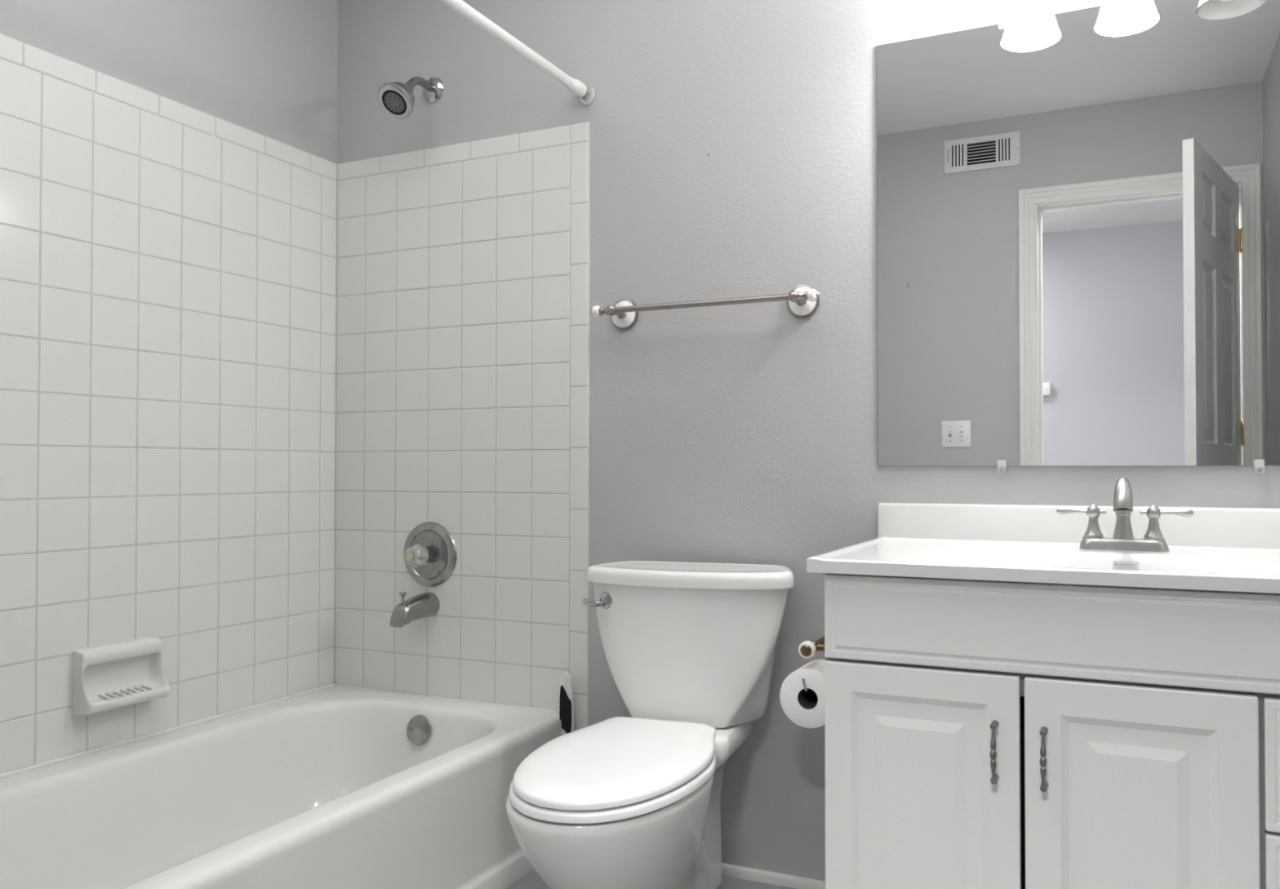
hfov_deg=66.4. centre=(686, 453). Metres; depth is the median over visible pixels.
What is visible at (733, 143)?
wall
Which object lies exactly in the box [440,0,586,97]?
shower rod
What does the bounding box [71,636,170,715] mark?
soap dish
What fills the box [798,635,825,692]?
toilet paper holder
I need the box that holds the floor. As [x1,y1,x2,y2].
[505,869,795,888]
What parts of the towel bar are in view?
finial knob, post, post, finial knob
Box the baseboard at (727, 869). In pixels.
[721,862,825,888]
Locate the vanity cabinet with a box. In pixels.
[824,573,1279,888]
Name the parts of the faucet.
lever handle, handle, spout, handle, lever handle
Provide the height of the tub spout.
0.087 m
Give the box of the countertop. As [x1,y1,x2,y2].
[806,502,1279,593]
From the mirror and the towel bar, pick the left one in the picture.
the towel bar
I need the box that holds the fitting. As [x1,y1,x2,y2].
[377,76,444,119]
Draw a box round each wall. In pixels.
[0,0,337,164]
[337,0,1279,880]
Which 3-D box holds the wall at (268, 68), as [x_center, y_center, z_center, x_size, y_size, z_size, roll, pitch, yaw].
[-1.517,-0.265,1.734,0.120,2.453,2.540,0,-1,24]
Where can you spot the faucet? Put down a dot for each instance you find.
(1122, 540)
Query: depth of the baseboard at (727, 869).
2.20 m
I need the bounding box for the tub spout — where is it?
[390,591,439,627]
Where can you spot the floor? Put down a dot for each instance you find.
(531, 880)
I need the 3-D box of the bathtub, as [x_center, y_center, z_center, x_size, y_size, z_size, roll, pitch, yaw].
[-0.938,0.748,1.881,0.793,0.433,1.516,0,-1,24]
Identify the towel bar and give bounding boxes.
[590,284,820,329]
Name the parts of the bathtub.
overflow plate, splash guard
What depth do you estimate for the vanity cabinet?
1.49 m
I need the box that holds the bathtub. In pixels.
[0,672,574,888]
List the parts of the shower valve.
knob, stem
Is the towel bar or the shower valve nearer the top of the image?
the towel bar
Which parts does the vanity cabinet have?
door, handle, panel, handle, door, drawer, drawer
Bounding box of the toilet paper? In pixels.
[779,658,825,728]
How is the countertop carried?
on the vanity cabinet
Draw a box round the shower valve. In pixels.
[404,521,457,586]
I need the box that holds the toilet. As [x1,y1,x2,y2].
[506,560,794,888]
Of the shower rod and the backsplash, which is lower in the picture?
the backsplash
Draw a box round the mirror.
[875,0,1279,466]
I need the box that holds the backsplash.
[877,502,1279,549]
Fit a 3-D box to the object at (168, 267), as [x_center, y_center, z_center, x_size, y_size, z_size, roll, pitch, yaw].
[-1.300,-0.092,2.059,0.006,1.477,1.524,0,-1,24]
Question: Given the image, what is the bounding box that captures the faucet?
[1056,476,1193,551]
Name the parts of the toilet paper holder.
wire arm, post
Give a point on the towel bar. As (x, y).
(802, 301)
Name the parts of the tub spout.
diverter knob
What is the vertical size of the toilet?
0.719 m
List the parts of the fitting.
arm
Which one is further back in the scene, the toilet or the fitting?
the fitting

